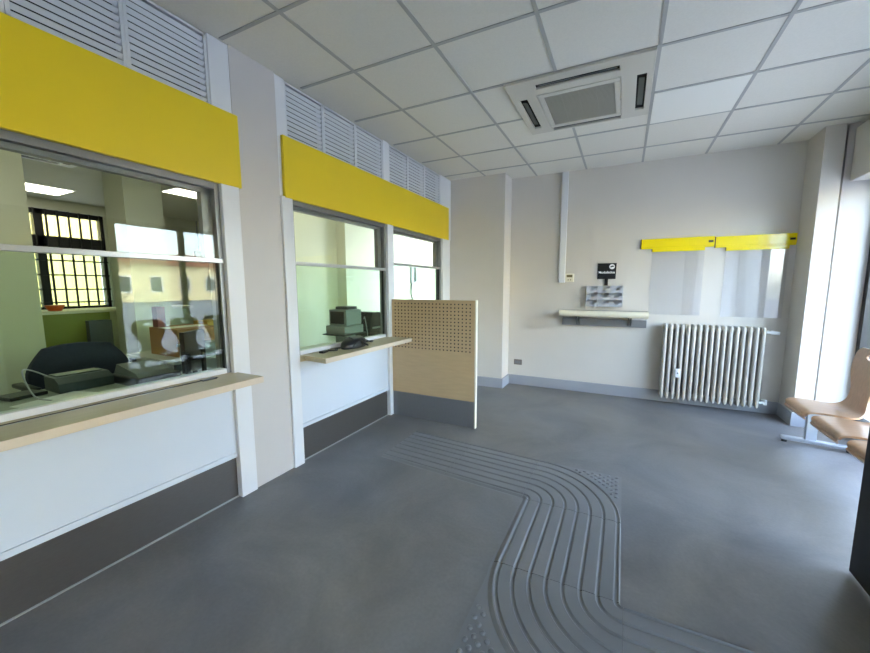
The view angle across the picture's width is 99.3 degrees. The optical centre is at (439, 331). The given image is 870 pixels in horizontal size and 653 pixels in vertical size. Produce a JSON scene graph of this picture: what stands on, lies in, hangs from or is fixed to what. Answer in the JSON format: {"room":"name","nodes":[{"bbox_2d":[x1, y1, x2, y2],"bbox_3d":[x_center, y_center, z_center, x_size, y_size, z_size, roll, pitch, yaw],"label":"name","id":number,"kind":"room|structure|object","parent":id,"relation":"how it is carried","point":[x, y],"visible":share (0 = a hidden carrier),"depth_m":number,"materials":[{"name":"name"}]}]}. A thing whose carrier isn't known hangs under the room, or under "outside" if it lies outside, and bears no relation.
{"room":"public hall","nodes":[
{"label":"public hall","id":0,"kind":"room"},
{"bbox_2d":[0,149,45,394],"bbox_3d":[-3.976,-0.375,2.894,0.350,2.784,1.070,3,8,26],"label":"wall","id":1,"kind":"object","parent":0,"point":[22,335],"visible":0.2,"depth_m":3.17,"materials":[{"name":"paint"}]},
{"bbox_2d":[27,196,212,323],"bbox_3d":[-6.710,-0.732,5.859,0.300,2.784,9.200,3,8,26],"label":"wall","id":2,"kind":"structure","parent":0,"point":[189,282],"depth_m":7.87,"materials":[{"name":"paint"}]},
{"bbox_2d":[28,207,112,309],"bbox_3d":[-6.710,-1.098,5.618,0.115,1.670,2.650,3,8,26],"label":"window","id":3,"kind":"structure","parent":2,"relation":"in","point":[38,237],"depth_m":6.26,"materials":[{"name":"black metal"}]},
{"bbox_2d":[194,221,200,256],"bbox_3d":[-5.318,-1.989,8.126,0.070,0.834,0.180,3,8,26],"label":"junction box","id":4,"kind":"object","parent":2,"relation":"attached to","point":[197,253],"visible":0.59,"depth_m":8.10,"materials":[{"name":"grey plastic"}]},
{"bbox_2d":[101,171,172,358],"bbox_3d":[-3.367,-0.530,4.173,0.400,2.784,0.360,3,8,26],"label":"column","id":5,"kind":"structure","parent":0,"point":[133,207],"depth_m":4.01,"materials":[{"name":"paint"}]},
{"bbox_2d":[0,137,450,560],"bbox_3d":[-1.447,-0.212,2.069,0.088,2.107,7.010,3,8,26],"label":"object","id":6,"kind":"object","parent":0,"point":[50,488],"depth_m":1.86,"materials":[{"name":"laminate"}]},
{"bbox_2d":[0,0,4,13],"bbox_3d":[-1.780,-1.375,1.232,0.062,0.380,0.392,3,8,26],"label":"louvres","id":7,"kind":"object","parent":6,"relation":"attached to","point":[2,9],"visible":0.75,"depth_m":1.41,"materials":[{"name":"silver metal"}]},
{"bbox_2d":[3,0,127,67],"bbox_3d":[-1.605,-1.417,1.583,0.062,0.380,0.392,3,8,26],"label":"louvres","id":8,"kind":"object","parent":6,"relation":"attached to","point":[95,26],"visible":0.79,"depth_m":1.62,"materials":[{"name":"silver metal"}]},
{"bbox_2d":[0,129,230,422],"bbox_3d":[-2.170,-0.107,0.604,0.083,1.138,3.738,3,8,26],"label":"window","id":9,"kind":"structure","parent":6,"relation":"in","point":[207,192],"depth_m":1.86,"materials":[{"name":"silver metal"}]},
{"bbox_2d":[0,458,239,626],"bbox_3d":[-2.175,1.146,0.759,0.078,0.273,3.738,3,8,26],"label":"kick plate","id":10,"kind":"object","parent":6,"relation":"attached to","point":[30,578],"visible":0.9,"depth_m":1.79,"materials":[{"name":"metal"}]},
{"bbox_2d":[0,12,241,188],"bbox_3d":[-2.092,-0.883,0.544,0.025,0.423,3.868,3,8,26],"label":"panel","id":11,"kind":"object","parent":6,"relation":"attached to","point":[55,89],"visible":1,"depth_m":1.67,"materials":[{"name":"yellow laminate"}]},
{"bbox_2d":[122,0,209,103],"bbox_3d":[-1.430,-1.460,1.934,0.062,0.380,0.393,3,8,26],"label":"louvres","id":12,"kind":"object","parent":6,"relation":"attached to","point":[162,47],"visible":0.83,"depth_m":1.91,"materials":[{"name":"silver metal"}]},
{"bbox_2d":[0,337,387,424],"bbox_3d":[-1.501,0.306,1.996,0.110,0.042,6.720,3,8,26],"label":"wall ledge","id":13,"kind":"object","parent":6,"relation":"attached to","point":[302,357],"visible":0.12,"depth_m":1.80,"materials":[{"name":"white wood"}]},
{"bbox_2d":[0,372,263,451],"bbox_3d":[-2.000,0.484,0.603,0.237,0.042,3.760,3,8,26],"label":"shelf","id":14,"kind":"object","parent":13,"relation":"attached to","point":[13,435],"visible":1,"depth_m":1.62,"materials":[{"name":"brown wood"}]},
{"bbox_2d":[305,337,411,363],"bbox_3d":[-0.664,0.147,3.279,0.241,0.037,1.222,3,8,26],"label":"shelf","id":15,"kind":"object","parent":13,"relation":"attached to","point":[331,356],"visible":0.99,"depth_m":3.03,"materials":[{"name":"brown wood"}]},
{"bbox_2d":[319,336,373,352],"bbox_3d":[-0.741,0.091,3.189,0.165,0.095,0.727,3,8,26],"label":"card terminal","id":16,"kind":"object","parent":15,"relation":"on","point":[352,342],"visible":1,"depth_m":3.11,"materials":[{"name":"black plastic"}]},
{"bbox_2d":[205,33,231,112],"bbox_3d":[-1.322,-1.486,2.170,0.090,0.399,0.125,3,8,26],"label":"trim","id":17,"kind":"structure","parent":6,"relation":"on","point":[217,51],"depth_m":2.14,"materials":[{"name":"white paint"}]},
{"bbox_2d":[218,184,257,496],"bbox_3d":[-1.308,0.087,2.361,0.110,1.990,0.112,3,8,26],"label":"trim","id":18,"kind":"structure","parent":6,"relation":"attached to","point":[229,200],"depth_m":2.32,"materials":[{"name":"white metal"}]},
{"bbox_2d":[274,74,285,137],"bbox_3d":[-1.133,-1.532,2.549,0.090,0.399,0.083,3,8,26],"label":"trim","id":19,"kind":"structure","parent":6,"relation":"on","point":[278,82],"depth_m":2.53,"materials":[{"name":"white metal"}]},
{"bbox_2d":[280,195,304,467],"bbox_3d":[-1.120,0.041,2.739,0.110,1.990,0.093,3,8,26],"label":"trim","id":20,"kind":"structure","parent":6,"relation":"attached to","point":[287,222],"depth_m":2.70,"materials":[{"name":"white metal"}]},
{"bbox_2d":[284,81,323,152],"bbox_3d":[-1.024,-1.559,2.749,0.062,0.380,0.371,3,8,26],"label":"louvres","id":21,"kind":"object","parent":6,"relation":"attached to","point":[303,114],"visible":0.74,"depth_m":2.74,"materials":[{"name":"silver metal"}]},
{"bbox_2d":[323,105,355,166],"bbox_3d":[-0.855,-1.600,3.089,0.062,0.380,0.390,3,8,26],"label":"louvres","id":22,"kind":"object","parent":6,"relation":"attached to","point":[339,132],"visible":0.83,"depth_m":3.08,"materials":[{"name":"silver metal"}]},
{"bbox_2d":[293,200,386,354],"bbox_3d":[-0.844,-0.446,3.263,0.083,1.140,1.190,3,8,26],"label":"window","id":23,"kind":"structure","parent":6,"relation":"in","point":[379,228],"depth_m":3.41,"materials":[{"name":"silver metal"}]},
{"bbox_2d":[303,391,387,459],"bbox_3d":[-0.849,0.823,3.420,0.078,0.273,1.190,3,8,26],"label":"kick plate","id":24,"kind":"object","parent":6,"relation":"attached to","point":[320,435],"visible":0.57,"depth_m":3.31,"materials":[{"name":"metal"}]},
{"bbox_2d":[280,134,448,239],"bbox_3d":[-0.489,-1.287,3.760,0.025,0.416,2.700,3,8,26],"label":"panel","id":25,"kind":"object","parent":6,"relation":"attached to","point":[311,176],"visible":1,"depth_m":3.20,"materials":[{"name":"yellow laminate"}]},
{"bbox_2d":[355,124,382,178],"bbox_3d":[-0.678,-1.643,3.443,0.062,0.380,0.402,3,8,26],"label":"louvres","id":26,"kind":"object","parent":6,"relation":"attached to","point":[368,146],"visible":0.83,"depth_m":3.44,"materials":[{"name":"silver metal"}]},
{"bbox_2d":[382,140,388,181],"bbox_3d":[-0.572,-1.669,3.674,0.090,0.399,0.105,3,8,26],"label":"trim","id":27,"kind":"structure","parent":6,"relation":"on","point":[385,146],"depth_m":3.65,"materials":[{"name":"white metal"}]},
{"bbox_2d":[385,224,393,414],"bbox_3d":[-0.549,-0.099,3.886,0.110,1.990,0.105,3,8,26],"label":"trim","id":28,"kind":"structure","parent":6,"relation":"attached to","point":[388,228],"depth_m":3.82,"materials":[{"name":"white metal"}]},
{"bbox_2d":[389,145,407,189],"bbox_3d":[-0.460,-1.697,3.882,0.062,0.380,0.368,3,8,26],"label":"louvres","id":29,"kind":"object","parent":6,"relation":"attached to","point":[398,161],"visible":0.77,"depth_m":3.89,"materials":[{"name":"silver metal"}]},
{"bbox_2d":[408,156,424,197],"bbox_3d":[-0.293,-1.737,4.216,0.062,0.380,0.378,3,8,26],"label":"louvres","id":30,"kind":"object","parent":6,"relation":"attached to","point":[416,182],"visible":0.83,"depth_m":4.22,"materials":[{"name":"silver metal"}]},
{"bbox_2d":[393,226,440,299],"bbox_3d":[-0.276,-0.584,4.402,0.083,1.140,1.160,3,8,26],"label":"window","id":31,"kind":"structure","parent":6,"relation":"in","point":[436,241],"depth_m":4.72,"materials":[{"name":"silver metal"}]},
{"bbox_2d":[424,166,439,203],"bbox_3d":[-0.119,-1.780,4.566,0.062,0.380,0.406,3,8,26],"label":"louvres","id":32,"kind":"object","parent":6,"relation":"attached to","point":[432,179],"visible":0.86,"depth_m":4.58,"materials":[{"name":"silver metal"}]},
{"bbox_2d":[435,239,448,299],"bbox_3d":[0.035,-0.241,5.059,0.110,1.990,0.210,3,8,26],"label":"trim","id":33,"kind":"structure","parent":6,"relation":"attached to","point":[444,243],"depth_m":4.93,"materials":[{"name":"white laminate"}]},
{"bbox_2d":[440,175,450,210],"bbox_3d":[0.036,-1.817,4.895,0.090,0.399,0.320,3,8,26],"label":"trim","id":34,"kind":"structure","parent":6,"relation":"attached to","point":[445,184],"depth_m":4.87,"materials":[{"name":"white metal"}]},
{"bbox_2d":[449,241,449,299],"bbox_3d":[0.086,-0.451,5.171,0.080,2.380,0.080,3,8,26],"label":"trim","id":35,"kind":"structure","parent":6,"relation":"attached to","point":[449,241],"depth_m":5.13,"materials":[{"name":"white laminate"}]},
{"bbox_2d":[209,44,293,486],"bbox_3d":[-1.328,-0.338,2.564,0.332,2.784,0.322,3,8,26],"label":"pillar","id":36,"kind":"structure","parent":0,"point":[252,89],"depth_m":2.48,"materials":[{"name":"paint"}]},
{"bbox_2d":[293,211,434,346],"bbox_3d":[-1.334,-0.782,6.237,1.200,2.784,3.750,3,8,26],"label":"wall","id":37,"kind":"structure","parent":0,"point":[320,290],"depth_m":5.03,"materials":[{"name":"paint"}]},
{"bbox_2d":[410,267,416,298],"bbox_3d":[-0.464,-0.738,6.555,0.085,0.821,0.162,3,8,26],"label":"wall telephone","id":38,"kind":"object","parent":37,"relation":"attached to","point":[413,270],"visible":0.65,"depth_m":6.51,"materials":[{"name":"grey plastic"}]},
{"bbox_2d":[0,383,869,652],"bbox_3d":[0.757,1.254,1.481,4.650,0.120,7.600,3,8,26],"label":"floor","id":39,"kind":"structure","parent":0,"point":[734,532],"depth_m":1.96,"materials":[{"name":"plastic"}]},
{"bbox_2d":[392,299,477,428],"bbox_3d":[-0.072,0.303,3.708,0.936,1.234,0.039,3,8,26],"label":"screen","id":40,"kind":"object","parent":39,"relation":"on","point":[435,373],"visible":0.96,"depth_m":3.67,"materials":[{"name":"brown wood"}]},
{"bbox_2d":[381,431,756,652],"bbox_3d":[0.415,1.109,2.150,2.333,0.009,1.864,3,8,26],"label":"tactile paving","id":41,"kind":"structure","parent":39,"relation":"on","point":[513,610],"depth_m":1.79,"materials":[{"name":"plastic"}]},
{"bbox_2d":[780,348,869,463],"bbox_3d":[2.869,0.626,2.448,0.503,0.890,1.630,3,8,26],"label":"bench","id":42,"kind":"object","parent":39,"relation":"on","point":[835,421],"visible":0.98,"depth_m":2.79,"materials":[{"name":"brown wood"}]},
{"bbox_2d":[22,0,869,221],"bbox_3d":[-2.006,-1.888,3.375,11.600,0.100,9.200,3,8,26],"label":"ceiling","id":43,"kind":"structure","parent":0,"point":[362,33],"depth_m":2.39,"materials":[{"name":"tile"}]},
{"bbox_2d":[21,154,76,167],"bbox_3d":[-4.177,-1.874,3.840,0.800,0.033,0.800,3,8,26],"label":"air conditioner","id":44,"kind":"object","parent":43,"relation":"attached to","point":[22,155],"visible":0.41,"depth_m":4.12,"materials":[{"name":"white metal"}]},
{"bbox_2d":[21,155,58,163],"bbox_3d":[-4.446,-1.876,3.974,0.060,0.005,0.500,3,8,26],"label":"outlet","id":45,"kind":"object","parent":44,"relation":"attached to","point":[26,156],"depth_m":4.05,"materials":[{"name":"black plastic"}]},
{"bbox_2d":[25,182,75,195],"bbox_3d":[-5.816,-2.066,5.364,0.600,0.015,0.600,3,8,26],"label":"recessed light","id":46,"kind":"object","parent":43,"relation":"in","point":[32,187],"visible":0.64,"depth_m":5.37,"materials":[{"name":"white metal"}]},
{"bbox_2d":[161,188,196,198],"bbox_3d":[-3.764,-2.100,5.630,0.600,0.015,0.600,3,8,26],"label":"recessed light","id":47,"kind":"object","parent":43,"relation":"in","point":[176,191],"visible":0.36,"depth_m":5.55,"materials":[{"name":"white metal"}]},
{"bbox_2d":[219,0,869,176],"bbox_3d":[0.495,-1.563,1.101,4.080,0.006,7.300,3,8,26],"label":"ceiling grid","id":48,"kind":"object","parent":43,"relation":"attached to","point":[536,12],"depth_m":2.42,"materials":[{"name":"grey metal"}]},
{"bbox_2d":[503,47,656,134],"bbox_3d":[1.079,-1.761,2.823,0.944,0.021,0.935,3,8,26],"label":"air conditioner","id":49,"kind":"object","parent":43,"relation":"attached to","point":[587,94],"visible":1,"depth_m":2.70,"materials":[{"name":"beige plastic"}]},
{"bbox_2d":[521,100,540,126],"bbox_3d":[0.756,-1.789,3.051,0.057,0.018,0.550,3,8,26],"label":"outlet","id":50,"kind":"object","parent":49,"relation":"attached to","point":[528,109],"depth_m":3.03,"materials":[{"name":"grey plastic"}]},
{"bbox_2d":[535,65,619,87],"bbox_3d":[0.921,-1.724,2.504,0.540,0.018,0.060,3,8,26],"label":"outlet","id":51,"kind":"object","parent":49,"relation":"attached to","point":[613,69],"depth_m":2.50,"materials":[{"name":"grey plastic"}]},
{"bbox_2d":[544,82,615,123],"bbox_3d":[1.105,-1.769,2.885,0.476,0.017,0.518,3,8,26],"label":"grille","id":52,"kind":"object","parent":49,"relation":"attached to","point":[599,100],"depth_m":2.87,"materials":[{"name":"beige plastic"}]},
{"bbox_2d":[555,116,619,127],"bbox_3d":[1.264,-1.808,3.194,0.540,0.017,0.050,3,8,26],"label":"outlet","id":53,"kind":"object","parent":49,"relation":"attached to","point":[611,118],"depth_m":3.19,"materials":[{"name":"grey plastic"}]},
{"bbox_2d":[635,73,646,107],"bbox_3d":[1.468,-1.748,2.701,0.059,0.019,0.550,3,8,26],"label":"outlet","id":54,"kind":"object","parent":49,"relation":"attached to","point":[641,78],"depth_m":2.68,"materials":[{"name":"grey plastic"}]},
{"bbox_2d":[650,74,752,123],"bbox_3d":[1.977,-1.776,2.865,0.574,0.005,0.574,3,8,26],"label":"tile","id":55,"kind":"structure","parent":43,"relation":"attached to","point":[722,95],"depth_m":2.82,"materials":[{"name":"white tile"}]},
{"bbox_2d":[450,173,511,377],"bbox_3d":[0.555,-0.659,5.204,0.830,2.784,0.440,3,8,26],"label":"wall","id":56,"kind":"structure","parent":0,"point":[480,231],"depth_m":4.94,"materials":[{"name":"paint"}]},
{"bbox_2d":[477,374,508,387],"bbox_3d":[0.581,0.670,5.257,0.730,0.132,0.310,3,8,26],"label":"baseboard","id":57,"kind":"structure","parent":56,"relation":"attached to","point":[481,380],"depth_m":5.04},
{"bbox_2d":[508,140,807,401],"bbox_3d":[2.710,-0.553,4.312,3.830,2.784,0.140,3,8,26],"label":"wall","id":58,"kind":"structure","parent":0,"point":[754,190],"depth_m":4.33,"materials":[{"name":"paint"}]},
{"bbox_2d":[514,359,521,364],"bbox_3d":[1.088,0.430,5.153,0.112,0.076,0.014,3,8,26],"label":"wall socket","id":59,"kind":"object","parent":58,"relation":"attached to","point":[516,361],"visible":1,"depth_m":5.15,"materials":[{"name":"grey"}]},
{"bbox_2d":[558,171,568,282],"bbox_3d":[1.572,-1.305,4.689,0.078,1.369,0.035,3,8,26],"label":"duct","id":60,"kind":"object","parent":58,"relation":"attached to","point":[565,175],"visible":1,"depth_m":4.67,"materials":[{"name":"white plastic"}]},
{"bbox_2d":[565,274,573,281],"bbox_3d":[1.659,-0.680,4.723,0.104,0.104,0.032,3,8,26],"label":"thermostat","id":61,"kind":"object","parent":58,"relation":"attached to","point":[568,277],"visible":1,"depth_m":4.71,"materials":[{"name":"beige plastic"}]},
{"bbox_2d":[559,309,648,327],"bbox_3d":[1.978,-0.152,4.508,0.977,0.198,0.247,3,8,26],"label":"shelf","id":62,"kind":"object","parent":58,"relation":"attached to","point":[565,312],"visible":1,"depth_m":4.49,"materials":[{"name":"grey"}]},
{"bbox_2d":[586,286,622,306],"bbox_3d":[2.023,-0.429,4.550,0.412,0.257,0.071,3,8,26],"label":"rack","id":63,"kind":"object","parent":58,"relation":"attached to","point":[596,296],"visible":1,"depth_m":4.54,"materials":[{"name":"grey plastic"}]},
{"bbox_2d":[597,263,616,285],"bbox_3d":[2.047,-0.695,4.534,0.209,0.271,0.010,3,8,26],"label":"sign board","id":64,"kind":"object","parent":58,"relation":"attached to","point":[606,271],"visible":1,"depth_m":4.53,"materials":[{"name":"black plastic"}]},
{"bbox_2d":[509,374,778,414],"bbox_3d":[2.286,0.749,4.592,2.960,0.132,0.018,3,8,26],"label":"baseboard","id":65,"kind":"structure","parent":58,"relation":"attached to","point":[624,391],"depth_m":4.61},
{"bbox_2d":[640,236,714,315],"bbox_3d":[2.675,-0.621,4.225,0.709,0.869,0.031,3,8,26],"label":"holder","id":66,"kind":"object","parent":58,"relation":"attached to","point":[685,243],"visible":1,"depth_m":4.16,"materials":[{"name":"yellow plastic"}]},
{"bbox_2d":[658,323,779,408],"bbox_3d":[3.024,0.364,4.065,1.036,0.853,0.214,3,8,26],"label":"radiator","id":67,"kind":"object","parent":58,"relation":"attached to","point":[724,363],"visible":1,"depth_m":4.02,"materials":[{"name":"white metal"}]},
{"bbox_2d":[714,233,797,250],"bbox_3d":[3.298,-0.577,3.920,0.678,0.866,0.031,3,8,26],"label":"holder","id":68,"kind":"object","parent":58,"relation":"attached to","point":[784,240],"visible":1,"depth_m":3.86,"materials":[{"name":"yellow plastic"}]},
{"bbox_2d":[779,123,847,412],"bbox_3d":[3.599,-0.467,3.598,0.140,2.784,0.360,3,8,26],"label":"wall","id":69,"kind":"structure","parent":0,"point":[826,149],"depth_m":3.48,"materials":[{"name":"paint"}]},
{"bbox_2d":[777,403,805,427],"bbox_3d":[3.593,0.851,3.743,0.170,0.132,0.357,3,8,26],"label":"baseboard","id":70,"kind":"structure","parent":69,"relation":"attached to","point":[792,419],"depth_m":3.64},
{"bbox_2d":[814,121,869,420],"bbox_3d":[3.937,-0.449,3.446,0.558,2.784,0.335,3,8,26],"label":"window","id":71,"kind":"structure","parent":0,"point":[851,242],"depth_m":3.38,"materials":[{"name":"glass"}]},
{"bbox_2d":[850,119,869,180],"bbox_3d":[2.149,-1.173,0.130,0.120,0.450,6.955,3,8,26],"label":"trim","id":72,"kind":"structure","parent":71,"relation":"attached to","point":[860,170],"depth_m":3.13,"materials":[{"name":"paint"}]},
{"bbox_2d":[853,247,869,421],"bbox_3d":[3.094,-0.056,1.801,0.080,2.200,3.425,3,8,26],"label":"window","id":73,"kind":"structure","parent":71,"relation":"in","point":[863,337],"depth_m":3.31,"materials":[{"name":"clear glass"}]},
{"bbox_3d":[-4.092,0.864,4.748,6.940,0.119,9.200,3,8,26],"label":"floor","id":74,"kind":"structure","parent":0,"visible":0},
{"bbox_2d":[12,342,128,390],"bbox_3d":[-2.681,0.562,2.851,0.608,0.930,0.720,3,8,26],"label":"office chair","id":75,"kind":"object","parent":74,"relation":"on","point":[67,357],"visible":0.29,"depth_m":2.80,"materials":[{"name":"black fabric"}]},
{"bbox_2d":[0,371,185,411],"bbox_3d":[-2.166,0.774,1.890,0.860,0.740,1.840,3,8,26],"label":"office desk","id":76,"kind":"object","parent":74,"relation":"on","point":[4,405],"visible":0.02,"depth_m":2.11,"materials":[{"name":"grey"}]},
{"bbox_2d":[0,389,47,401],"bbox_3d":[-2.382,0.365,2.105,0.140,0.020,0.160,2,7,15],"label":"keyboard","id":77,"kind":"object","parent":76,"relation":"on","point":[16,396],"visible":0.9,"depth_m":2.08,"materials":[{"name":"black plastic"}]},
{"bbox_2d":[11,391,95,407],"bbox_3d":[-2.118,0.380,2.054,0.200,0.002,0.300,1,7,9],"label":"paper sheet","id":78,"kind":"object","parent":76,"relation":"on","point":[73,393],"visible":0.57,"depth_m":2.07,"materials":[{"name":"white paper"}]},
{"bbox_2d":[21,368,114,400],"bbox_3d":[-2.245,0.283,2.240,0.405,0.150,0.381,3,8,26],"label":"receipt printer","id":79,"kind":"object","parent":76,"relation":"on","point":[64,382],"visible":1,"depth_m":2.25,"materials":[{"name":"grey plastic"}]},
{"bbox_2d":[112,359,181,385],"bbox_3d":[-1.941,0.271,2.447,0.360,0.125,0.260,3,8,26],"label":"printer","id":80,"kind":"object","parent":76,"relation":"on","point":[142,371],"visible":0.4,"depth_m":2.38,"materials":[{"name":"black plastic"}]},
{"bbox_3d":[-1.683,0.357,2.234,0.260,0.004,0.670,3,8,26],"label":"desk mat","id":81,"kind":"object","parent":76,"relation":"on","visible":0},
{"bbox_2d":[179,329,204,373],"bbox_3d":[-1.664,0.161,2.498,0.099,0.330,0.215,2,7,18],"label":"computer monitor","id":82,"kind":"object","parent":81,"relation":"on","point":[191,342],"visible":0.53,"depth_m":2.46,"materials":[{"name":"black plastic"}]},
{"bbox_2d":[184,349,206,373],"bbox_3d":[-1.558,0.228,2.403,0.100,0.220,0.150,3,8,26],"label":"payment terminal","id":83,"kind":"object","parent":81,"relation":"on","point":[188,358],"visible":0.66,"depth_m":2.36,"materials":[{"name":"black plastic"}]},
{"bbox_2d":[85,319,113,344],"bbox_3d":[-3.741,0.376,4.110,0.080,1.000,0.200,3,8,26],"label":"base cabinet","id":84,"kind":"object","parent":74,"relation":"on","point":[97,330],"visible":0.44,"depth_m":4.03,"materials":[{"name":"grey"}]},
{"bbox_2d":[42,305,192,348],"bbox_3d":[-3.997,0.285,4.406,0.550,1.110,1.800,3,8,26],"label":"wall","id":85,"kind":"structure","parent":74,"relation":"on","point":[65,326],"depth_m":4.00,"materials":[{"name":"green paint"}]},
{"bbox_2d":[44,305,64,310],"bbox_3d":[-4.072,-0.244,3.907,0.156,0.060,0.156,3,8,26],"label":"bowl","id":86,"kind":"object","parent":85,"relation":"on","point":[48,307],"visible":0.93,"depth_m":3.86,"materials":[{"name":"orange ceramic"}]},
{"bbox_2d":[42,305,192,314],"bbox_3d":[-3.998,-0.251,4.341,0.550,0.030,1.800,3,8,26],"label":"countertop","id":87,"kind":"structure","parent":85,"relation":"on","point":[100,309],"depth_m":4.14,"materials":[{"name":"stone"}]},
{"bbox_2d":[125,351,216,372],"bbox_3d":[-2.324,0.542,3.812,0.800,0.740,1.130,3,8,26],"label":"office desk","id":88,"kind":"object","parent":74,"relation":"on","point":[175,363],"visible":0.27,"depth_m":3.37,"materials":[{"name":"grey"}]},
{"bbox_2d":[149,324,214,357],"bbox_3d":[-2.420,0.080,3.505,0.450,0.252,0.362,3,8,26],"label":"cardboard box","id":89,"kind":"object","parent":88,"relation":"on","point":[164,340],"visible":0.68,"depth_m":3.37,"materials":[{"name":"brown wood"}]},
{"bbox_2d":[151,306,165,326],"bbox_3d":[-2.614,-0.134,3.436,0.080,0.188,0.070,3,8,26],"label":"box","id":90,"kind":"object","parent":89,"relation":"on","point":[158,312],"visible":1,"depth_m":3.41,"materials":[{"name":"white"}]},
{"bbox_2d":[176,339,215,357],"bbox_3d":[-2.148,0.160,3.369,0.125,0.125,0.400,3,8,26],"label":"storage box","id":91,"kind":"object","parent":88,"relation":"on","point":[210,349],"visible":0.23,"depth_m":3.36,"materials":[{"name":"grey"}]},
{"bbox_2d":[193,319,213,325],"bbox_3d":[-2.426,0.014,3.973,0.240,0.270,0.280,3,8,26],"label":"cardboard box","id":92,"kind":"object","parent":88,"relation":"on","point":[207,321],"visible":0.22,"depth_m":3.84,"materials":[{"name":"cardboard"}]},
{"bbox_2d":[300,341,335,348],"bbox_3d":[-1.127,0.548,3.750,0.660,0.740,1.320,3,8,26],"label":"office desk","id":93,"kind":"object","parent":74,"relation":"on","point":[310,346],"visible":0.02,"depth_m":3.93,"materials":[{"name":"grey wood"}]},
{"bbox_2d":[323,306,365,341],"bbox_3d":[-0.970,-0.039,3.752,0.280,0.425,0.330,3,8,26],"label":"machine","id":94,"kind":"object","parent":93,"relation":"on","point":[345,321],"visible":0.98,"depth_m":3.66,"materials":[{"name":"grey plastic"}]},
{"bbox_2d":[323,332,365,336],"bbox_3d":[-0.970,0.022,3.759,0.280,0.012,0.330,3,8,26],"label":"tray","id":95,"kind":"object","parent":94,"relation":"on","point":[338,334],"depth_m":3.64,"materials":[{"name":"grey"}]},
{"bbox_2d":[356,311,380,336],"bbox_3d":[-0.802,-0.034,4.042,0.246,0.345,0.305,3,8,26],"label":"monitor","id":96,"kind":"object","parent":93,"relation":"on","point":[371,323],"visible":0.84,"depth_m":3.98,"materials":[{"name":"black plastic"}]},
{"bbox_3d":[1.922,-0.096,0.546,0.780,2.784,0.060,3,8,26],"label":"wall","id":97,"kind":"structure","parent":0,"visible":0},
{"bbox_2d":[849,427,869,595],"bbox_3d":[1.795,0.135,1.221,0.087,2.138,0.900,3,8,26],"label":"door","id":98,"kind":"structure","parent":97,"relation":"in","point":[859,567],"depth_m":1.68,"materials":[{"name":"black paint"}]},
{"label":"outside","id":99,"kind":"structure","parent":0,"visible":0},
{"bbox_3d":[-21.815,-0.099,13.911,33.000,0.120,100.000,3,8,26],"label":"floor","id":100,"kind":"structure","parent":99,"visible":0},
{"bbox_2d":[29,213,104,306],"bbox_3d":[-17.786,-5.546,11.242,10.800,11.330,28.800,3,8,26],"label":"house","id":101,"kind":"structure","parent":100,"relation":"on","point":[52,224],"depth_m":12.10,"materials":[{"name":"tile"}]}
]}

